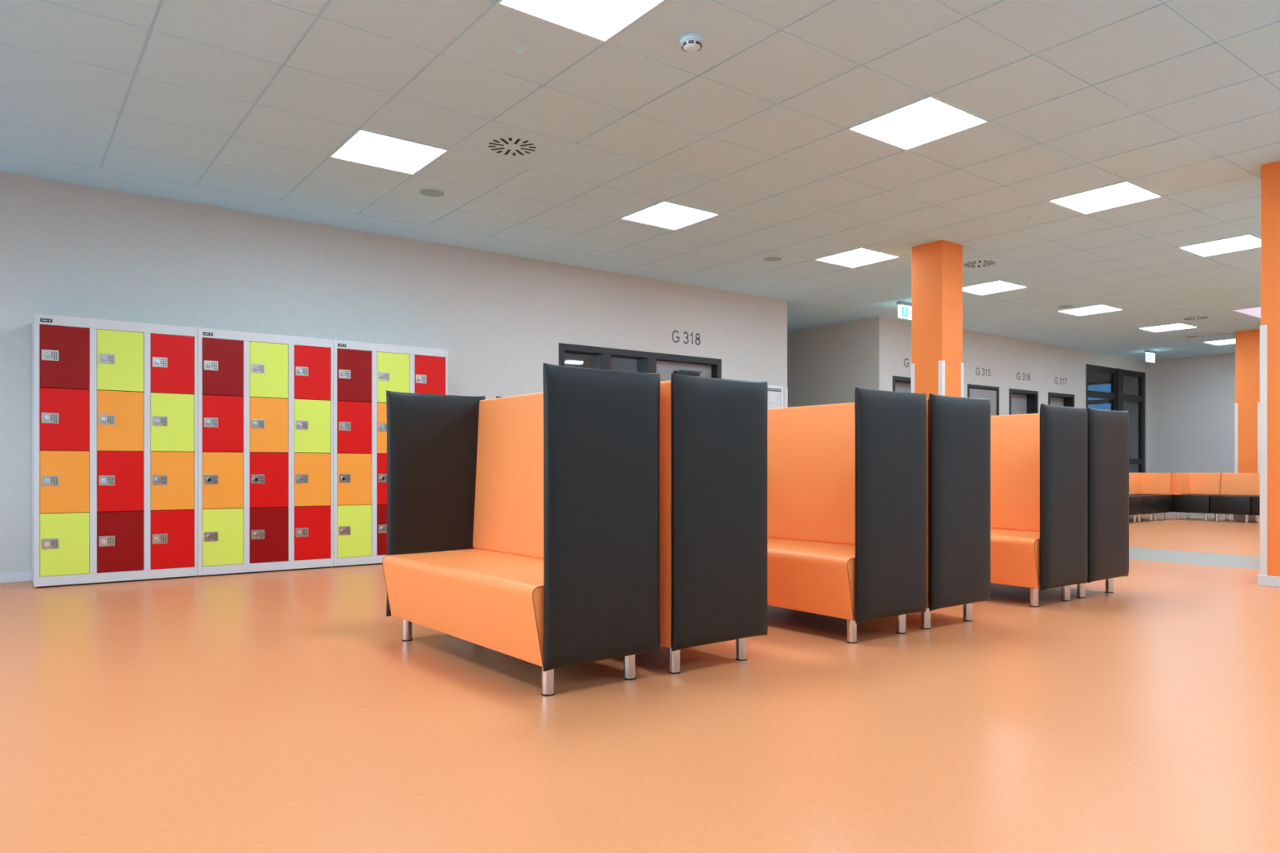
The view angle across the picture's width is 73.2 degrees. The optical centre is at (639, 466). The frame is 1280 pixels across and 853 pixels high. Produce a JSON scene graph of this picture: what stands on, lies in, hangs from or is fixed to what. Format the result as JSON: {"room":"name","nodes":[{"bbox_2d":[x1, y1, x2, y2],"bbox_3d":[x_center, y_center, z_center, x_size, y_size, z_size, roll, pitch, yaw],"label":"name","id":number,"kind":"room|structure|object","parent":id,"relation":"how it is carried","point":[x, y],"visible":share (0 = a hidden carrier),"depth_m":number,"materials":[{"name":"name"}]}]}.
{"room":"school corridor","nodes":[
{"label":"school corridor","id":0,"kind":"room"},
{"bbox_2d":[0,171,786,573],"bbox_3d":[-2.452,-0.679,8.203,10.740,3.074,0.300,0,0,-37],"label":"wall","id":1,"kind":"structure","parent":0,"point":[67,249],"depth_m":7.65,"materials":[{"name":"paint"}]},
{"bbox_2d":[0,571,31,583],"bbox_3d":[-2.358,0.823,8.078,10.740,0.070,0.014,0,0,-37],"label":"baseboard","id":2,"kind":"structure","parent":1,"relation":"attached to","point":[19,576],"depth_m":6.37,"materials":[{"name":"white paint"}]},
{"bbox_2d":[559,342,721,382],"bbox_3d":[0.009,-0.230,9.987,2.338,2.175,0.206,0,0,-37],"label":"door","id":3,"kind":"structure","parent":1,"relation":"in","point":[664,364],"depth_m":10.02,"materials":[{"name":"black metal"}]},
{"bbox_2d":[671,330,700,345],"bbox_3d":[0.552,-1.534,10.273,0.443,0.154,0.001,0,0,-37],"label":"room number","id":4,"kind":"object","parent":1,"relation":"attached to","point":[673,331],"visible":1,"depth_m":10.29,"materials":[{"name":"grey"}]},
{"bbox_2d":[767,385,782,408],"bbox_3d":[1.547,-0.717,11.013,0.800,0.650,0.012,0,0,-37],"label":"evacuation plan","id":5,"kind":"object","parent":1,"relation":"attached to","point":[775,393],"visible":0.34,"depth_m":11.16,"materials":[{"name":"white paper"}]},
{"bbox_2d":[784,387,787,407],"bbox_3d":[1.902,-0.087,11.314,0.050,1.890,0.050,0,0,-37],"label":"guard","id":6,"kind":"object","parent":1,"relation":"attached to","point":[785,388],"visible":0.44,"depth_m":11.29,"materials":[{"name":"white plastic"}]},
{"bbox_2d":[564,352,636,372],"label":"window","id":7,"kind":"structure","parent":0,"point":[573,360],"depth_m":13.65,"materials":[{"name":"glass"}]},
{"bbox_2d":[0,511,1279,852],"bbox_3d":[4.989,0.908,9.256,24.900,0.100,17.800,0,0,-37],"label":"floor","id":8,"kind":"structure","parent":0,"point":[285,711],"depth_m":2.83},
{"bbox_2d":[31,313,197,587],"bbox_3d":[-3.970,-0.107,6.536,1.034,1.930,0.520,0,0,-37],"label":"lockers","id":9,"kind":"object","parent":8,"relation":"on","point":[114,403],"visible":1,"depth_m":6.34,"materials":[{"name":"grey metal"}]},
{"bbox_2d":[197,327,333,577],"bbox_3d":[-3.142,-0.107,7.159,1.034,1.930,0.520,0,0,-37],"label":"lockers","id":10,"kind":"object","parent":8,"relation":"on","point":[265,401],"visible":1,"depth_m":6.95,"materials":[{"name":"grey metal"}]},
{"bbox_2d":[333,339,448,567],"bbox_3d":[-2.314,-0.107,7.781,1.034,1.930,0.520,0,0,-37],"label":"lockers","id":11,"kind":"object","parent":8,"relation":"on","point":[363,372],"visible":0.63,"depth_m":7.45,"materials":[{"name":"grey metal"}]},
{"bbox_2d":[382,362,660,696],"bbox_3d":[-0.603,0.241,3.858,0.584,1.234,1.520,0,0,-38],"label":"sofa","id":12,"kind":"object","parent":8,"relation":"on","point":[526,527],"visible":1,"depth_m":3.41,"materials":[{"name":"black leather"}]},
{"bbox_2d":[496,373,768,674],"bbox_3d":[-0.091,0.241,4.221,0.584,1.234,1.520,0,0,-38],"label":"sofa","id":13,"kind":"object","parent":8,"relation":"on","point":[713,431],"visible":0.58,"depth_m":3.56,"materials":[{"name":"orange leather"}]},
{"bbox_2d":[767,386,926,643],"bbox_3d":[0.790,0.241,4.823,0.584,1.234,1.520,0,0,-37],"label":"sofa","id":14,"kind":"object","parent":8,"relation":"on","point":[846,482],"visible":0.56,"depth_m":4.33,"materials":[{"name":"orange leather"}]},
{"bbox_2d":[911,240,963,399],"bbox_3d":[2.925,-0.659,8.490,0.377,3.034,0.377,0,0,-37],"label":"pillar","id":15,"kind":"structure","parent":8,"relation":"on","point":[937,365],"depth_m":8.36,"materials":[{"name":"orange paint"}]},
{"bbox_2d":[920,393,991,629],"bbox_3d":[1.288,0.241,5.197,0.584,1.234,1.520,0,0,-37],"label":"sofa","id":16,"kind":"object","parent":8,"relation":"on","point":[958,428],"visible":0.4,"depth_m":4.54,"materials":[{"name":"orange leather"}]},
{"bbox_2d":[990,403,1088,607],"bbox_3d":[2.169,0.241,5.897,0.584,1.234,1.520,0,0,-37],"label":"sofa","id":17,"kind":"object","parent":8,"relation":"on","point":[1039,461],"visible":0.57,"depth_m":5.35,"materials":[{"name":"orange leather"}]},
{"bbox_2d":[1076,407,1128,598],"bbox_3d":[2.654,0.241,6.262,0.584,1.234,1.520,0,0,-37],"label":"sofa","id":18,"kind":"object","parent":8,"relation":"on","point":[1108,430],"visible":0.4,"depth_m":5.60,"materials":[{"name":"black leather"}]},
{"bbox_2d":[1128,495,1141,522],"bbox_3d":[7.298,0.482,13.251,0.542,0.752,0.550,0,0,-37],"label":"module","id":19,"kind":"object","parent":8,"relation":"on","point":[1135,502],"visible":0.16,"depth_m":13.07,"materials":[{"name":"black leather"}]},
{"bbox_2d":[1128,488,1157,521],"bbox_3d":[7.741,0.482,13.584,0.542,0.752,0.550,0,0,-37],"label":"module","id":20,"kind":"object","parent":8,"relation":"on","point":[1148,503],"visible":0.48,"depth_m":13.36,"materials":[{"name":"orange leather"}]},
{"bbox_2d":[1128,472,1173,520],"bbox_3d":[8.184,0.482,13.917,0.542,0.752,0.550,0,0,-37],"label":"sofa","id":21,"kind":"object","parent":8,"relation":"on","point":[1159,484],"visible":0.62,"depth_m":13.91,"materials":[{"name":"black leather"}]},
{"bbox_2d":[1172,472,1222,520],"bbox_3d":[8.946,0.482,13.852,0.550,0.752,0.542,0,0,-37],"label":"sofa","id":22,"kind":"object","parent":8,"relation":"on","point":[1192,491],"visible":0.88,"depth_m":13.83,"materials":[{"name":"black leather"}]},
{"bbox_2d":[1209,472,1259,522],"bbox_3d":[9.279,0.482,13.409,0.550,0.752,0.542,0,0,-37],"label":"module","id":23,"kind":"object","parent":8,"relation":"on","point":[1237,489],"visible":0.84,"depth_m":13.39,"materials":[{"name":"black leather"}]},
{"bbox_2d":[1233,328,1259,520],"bbox_3d":[9.814,-0.659,13.829,0.382,3.034,0.382,0,0,-37],"label":"pillar","id":24,"kind":"structure","parent":8,"relation":"on","point":[1246,405],"depth_m":13.73,"materials":[{"name":"orange paint"}]},
{"bbox_2d":[1251,496,1259,523],"bbox_3d":[9.612,0.482,12.966,0.550,0.752,0.542,0,0,-37],"label":"module","id":25,"kind":"object","parent":8,"relation":"on","point":[1255,500],"visible":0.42,"depth_m":12.98,"materials":[{"name":"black leather"}]},
{"bbox_2d":[1257,160,1279,587],"bbox_3d":[4.713,-0.659,6.171,0.382,3.034,0.382,0,0,-37],"label":"pillar","id":26,"kind":"structure","parent":8,"relation":"on","point":[1269,329],"depth_m":6.16,"materials":[{"name":"orange paint"}]},
{"bbox_2d":[0,0,1279,360],"bbox_3d":[4.989,-2.265,9.256,24.900,0.201,18.200,0,0,-37],"label":"ceiling","id":27,"kind":"structure","parent":0,"point":[242,105],"depth_m":5.49,"materials":[{"name":"tile"}]},
{"bbox_2d":[328,128,449,174],"bbox_3d":[-1.740,-2.166,5.965,0.625,0.008,0.625,0,0,-37],"label":"recessed light","id":28,"kind":"object","parent":27,"relation":"in","point":[365,147],"visible":1,"depth_m":5.96,"materials":[{"name":"white plastic"}]},
{"bbox_2d":[417,187,446,196],"bbox_3d":[-1.642,-2.162,6.810,0.224,0.008,0.224,0,0,-37],"label":"ceiling speaker","id":29,"kind":"object","parent":27,"relation":"attached to","point":[428,192],"visible":1,"depth_m":6.79,"materials":[{"name":"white plastic"}]},
{"bbox_2d":[495,206,508,212],"bbox_3d":[-1.157,-2.153,7.248,0.110,0.026,0.110,0,0,-37],"label":"sprinkler","id":30,"kind":"object","parent":27,"relation":"attached to","point":[501,209],"visible":1,"depth_m":7.23,"materials":[{"name":"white plastic"}]},
{"bbox_2d":[448,120,577,168],"bbox_3d":[-0.865,-2.166,5.842,0.635,0.008,0.627,0,0,-37],"label":"ceiling vent","id":31,"kind":"object","parent":27,"relation":"in","point":[496,141],"visible":1,"depth_m":5.80,"materials":[{"name":"metal"}]},
{"bbox_2d":[514,44,526,53],"bbox_3d":[-0.620,-2.153,4.465,0.064,0.026,0.064,0,0,-37],"label":"sprinkler","id":32,"kind":"object","parent":27,"relation":"attached to","point":[520,48],"visible":1,"depth_m":4.46,"materials":[{"name":"white plastic"}]},
{"bbox_2d":[495,0,667,43],"bbox_3d":[-0.238,-2.166,3.967,0.625,0.008,0.625,0,0,-37],"label":"recessed light","id":33,"kind":"object","parent":27,"relation":"in","point":[602,20],"visible":1,"depth_m":4.11,"materials":[{"name":"white plastic"}]},
{"bbox_2d":[619,200,720,230],"bbox_3d":[0.258,-2.166,7.468,0.625,0.008,0.625,0,0,-37],"label":"recessed light","id":34,"kind":"object","parent":27,"relation":"in","point":[664,214],"visible":1,"depth_m":7.46,"materials":[{"name":"white plastic"}]},
{"bbox_2d":[680,32,704,52],"bbox_3d":[0.263,-2.139,4.365,0.124,0.055,0.124,0,0,-37],"label":"smoke detector","id":35,"kind":"object","parent":27,"relation":"attached to","point":[689,42],"visible":1,"depth_m":4.33,"materials":[{"name":"white plastic"}]},
{"bbox_2d":[761,256,783,261],"bbox_3d":[1.382,-2.162,8.990,0.224,0.008,0.224,0,0,-37],"label":"ceiling speaker","id":36,"kind":"object","parent":27,"relation":"attached to","point":[767,258],"visible":1,"depth_m":8.98,"materials":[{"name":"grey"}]},
{"bbox_2d":[813,247,900,267],"bbox_3d":[2.256,-2.166,8.970,0.625,0.008,0.625,0,0,-37],"label":"recessed light","id":37,"kind":"object","parent":27,"relation":"in","point":[860,256],"visible":1,"depth_m":8.94,"materials":[{"name":"white plastic"}]},
{"bbox_2d":[897,301,911,319],"bbox_3d":[3.534,-2.060,11.432,0.340,0.212,0.060,0,0,-37],"label":"exit sign","id":38,"kind":"object","parent":27,"relation":"hanging from","point":[904,308],"visible":0.75,"depth_m":11.38,"materials":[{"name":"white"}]},
{"bbox_2d":[846,94,990,151],"bbox_3d":[1.760,-2.166,5.469,0.625,0.008,0.625,0,0,-37],"label":"recessed light","id":39,"kind":"object","parent":27,"relation":"in","point":[929,118],"visible":1,"depth_m":5.43,"materials":[{"name":"white plastic"}]},
{"bbox_2d":[962,253,1023,273],"bbox_3d":[3.631,-2.166,9.222,0.635,0.008,0.627,0,0,-37],"label":"ceiling vent","id":40,"kind":"object","parent":27,"relation":"in","point":[988,261],"visible":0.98,"depth_m":9.17,"materials":[{"name":"metal"}]},
{"bbox_2d":[962,280,1028,295],"bbox_3d":[4.254,-2.166,10.473,0.625,0.008,0.625,0,0,-37],"label":"recessed light","id":41,"kind":"object","parent":27,"relation":"in","point":[999,286],"visible":0.83,"depth_m":10.46,"materials":[{"name":"white plastic"}]},
{"bbox_2d":[1026,214,1036,219],"bbox_3d":[3.395,-2.153,7.471,0.080,0.026,0.080,0,0,-37],"label":"sprinkler","id":42,"kind":"object","parent":27,"relation":"attached to","point":[1032,216],"visible":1,"depth_m":7.46,"materials":[{"name":"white plastic"}]},
{"bbox_2d":[1056,304,1075,308],"bbox_3d":[5.760,-2.162,11.668,0.224,0.008,0.224,0,0,-37],"label":"ceiling speaker","id":43,"kind":"object","parent":27,"relation":"attached to","point":[1066,305],"visible":1,"depth_m":11.64,"materials":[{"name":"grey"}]},
{"bbox_2d":[1057,305,1073,307],"bbox_3d":[5.760,-2.161,11.668,0.196,0.008,0.196,0,0,-37],"label":"grille","id":44,"kind":"object","parent":43,"relation":"attached to","point":[1060,306],"depth_m":11.64,"materials":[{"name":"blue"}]},
{"bbox_2d":[1056,304,1124,315],"bbox_3d":[6.252,-2.166,11.975,0.625,0.008,0.625,0,0,-37],"label":"recessed light","id":45,"kind":"object","parent":27,"relation":"in","point":[1099,308],"visible":1,"depth_m":11.99,"materials":[{"name":"white plastic"}]},
{"bbox_2d":[1047,180,1163,214],"bbox_3d":[3.758,-2.166,6.972,0.625,0.008,0.625,0,0,-37],"label":"recessed light","id":46,"kind":"object","parent":27,"relation":"in","point":[1125,193],"visible":1,"depth_m":6.96,"materials":[{"name":"white plastic"}]},
{"bbox_2d":[1144,350,1155,362],"bbox_3d":[9.572,-2.060,16.172,0.340,0.212,0.060,0,0,-37],"label":"exit sign","id":47,"kind":"object","parent":27,"relation":"hanging from","point":[1150,355],"visible":1,"depth_m":16.15,"materials":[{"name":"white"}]},
{"bbox_2d":[1137,323,1198,332],"bbox_3d":[8.250,-2.166,13.477,0.625,0.008,0.625,0,0,-37],"label":"recessed light","id":48,"kind":"object","parent":27,"relation":"in","point":[1177,326],"visible":1,"depth_m":13.47,"materials":[{"name":"white plastic"}]},
{"bbox_2d":[1183,335,1199,337],"bbox_3d":[9.216,-2.162,14.399,0.224,0.008,0.224,0,0,-37],"label":"ceiling speaker","id":49,"kind":"object","parent":27,"relation":"attached to","point":[1190,336],"visible":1,"depth_m":14.36,"materials":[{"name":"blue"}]},
{"bbox_2d":[1163,312,1228,323],"bbox_3d":[8.127,-2.166,12.603,0.635,0.008,0.627,0,0,-37],"label":"ceiling vent","id":50,"kind":"object","parent":27,"relation":"in","point":[1210,316],"visible":1,"depth_m":12.58,"materials":[{"name":"metal"}]},
{"bbox_2d":[1202,338,1235,345],"bbox_3d":[10.248,-2.166,14.980,0.625,0.008,0.625,0,0,-37],"label":"recessed light","id":51,"kind":"object","parent":27,"relation":"in","point":[1231,340],"visible":0.51,"depth_m":15.07,"materials":[{"name":"white plastic"}]},
{"bbox_2d":[1177,233,1261,257],"bbox_3d":[5.756,-2.166,8.474,0.625,0.008,0.625,0,0,-37],"label":"recessed light","id":52,"kind":"object","parent":27,"relation":"in","point":[1242,242],"visible":0.79,"depth_m":8.48,"materials":[{"name":"white plastic"}]},
{"bbox_2d":[1213,306,1261,325],"bbox_3d":[10.127,-2.167,12.541,3.750,0.007,1.872,0,0,-37],"label":"ceiling light","id":53,"kind":"object","parent":27,"relation":"attached to","point":[1251,315],"depth_m":12.31,"materials":[{"name":"white plastic"}]},
{"bbox_2d":[786,319,862,407],"bbox_3d":[1.908,-0.679,14.684,0.200,3.074,4.820,0,0,-37],"label":"wall","id":54,"kind":"structure","parent":0,"point":[824,363],"depth_m":13.27,"materials":[{"name":"paint"}]},
{"bbox_2d":[862,316,1148,472],"bbox_3d":[6.863,-0.679,15.207,8.750,3.074,0.300,0,0,-37],"label":"wall","id":55,"kind":"structure","parent":0,"point":[886,342],"depth_m":14.47,"materials":[{"name":"paint"}]},
{"bbox_2d":[892,375,911,392],"bbox_3d":[4.010,-0.234,13.021,0.940,2.185,0.246,0,0,-37],"label":"door","id":56,"kind":"structure","parent":55,"relation":"in","point":[900,384],"depth_m":12.98,"materials":[{"name":"black"}]},
{"bbox_2d":[967,383,999,415],"bbox_3d":[5.552,-0.230,14.152,0.915,2.175,0.291,0,0,-37],"label":"door","id":57,"kind":"structure","parent":55,"relation":"in","point":[974,391],"depth_m":14.17,"materials":[{"name":"black"}]},
{"bbox_2d":[975,367,991,376],"bbox_3d":[5.605,-1.541,14.072,0.435,0.128,0.001,0,0,-37],"label":"room number","id":58,"kind":"object","parent":55,"relation":"attached to","point":[977,367],"visible":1,"depth_m":14.08,"materials":[{"name":"grey"}]},
{"bbox_2d":[1008,388,1038,414],"bbox_3d":[6.527,-0.227,14.913,0.930,2.170,0.246,0,0,-37],"label":"door","id":59,"kind":"structure","parent":55,"relation":"in","point":[1020,401],"depth_m":15.06,"materials":[{"name":"black"}]},
{"bbox_2d":[1017,372,1030,381],"bbox_3d":[6.591,-1.541,14.814,0.436,0.128,0.001,0,0,-37],"label":"room number","id":60,"kind":"object","parent":55,"relation":"attached to","point":[1018,372],"visible":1,"depth_m":14.86,"materials":[{"name":"grey"}]},
{"bbox_2d":[1054,377,1066,384],"bbox_3d":[7.600,-1.541,15.572,0.439,0.128,0.001,0,0,-37],"label":"room number","id":61,"kind":"object","parent":55,"relation":"attached to","point":[1055,377],"visible":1,"depth_m":15.57,"materials":[{"name":"grey"}]},
{"bbox_2d":[1048,391,1074,407],"bbox_3d":[7.551,-0.230,15.683,0.938,2.175,0.246,0,0,-37],"label":"door","id":62,"kind":"structure","parent":55,"relation":"in","point":[1054,398],"depth_m":15.81,"materials":[{"name":"black"}]},
{"bbox_2d":[1085,364,1145,472],"bbox_3d":[9.336,-0.529,16.923,2.536,2.775,0.130,0,0,-37],"label":"window","id":63,"kind":"structure","parent":55,"relation":"in","point":[1117,396],"depth_m":17.15,"materials":[{"name":"black"}]},
{"bbox_2d":[1088,352,1235,472],"bbox_3d":[12.732,-0.679,14.891,0.250,3.074,17.500,0,0,-37],"label":"wall","id":64,"kind":"structure","parent":0,"point":[1192,399],"depth_m":17.11,"materials":[{"name":"paint"}]},
{"bbox_2d":[1088,380,1111,404],"bbox_3d":[9.254,-0.482,19.407,0.080,2.680,3.060,0,0,-37],"label":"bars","id":65,"kind":"structure","parent":64,"relation":"in","point":[1101,401],"depth_m":18.52,"materials":[{"name":"grey metal"}]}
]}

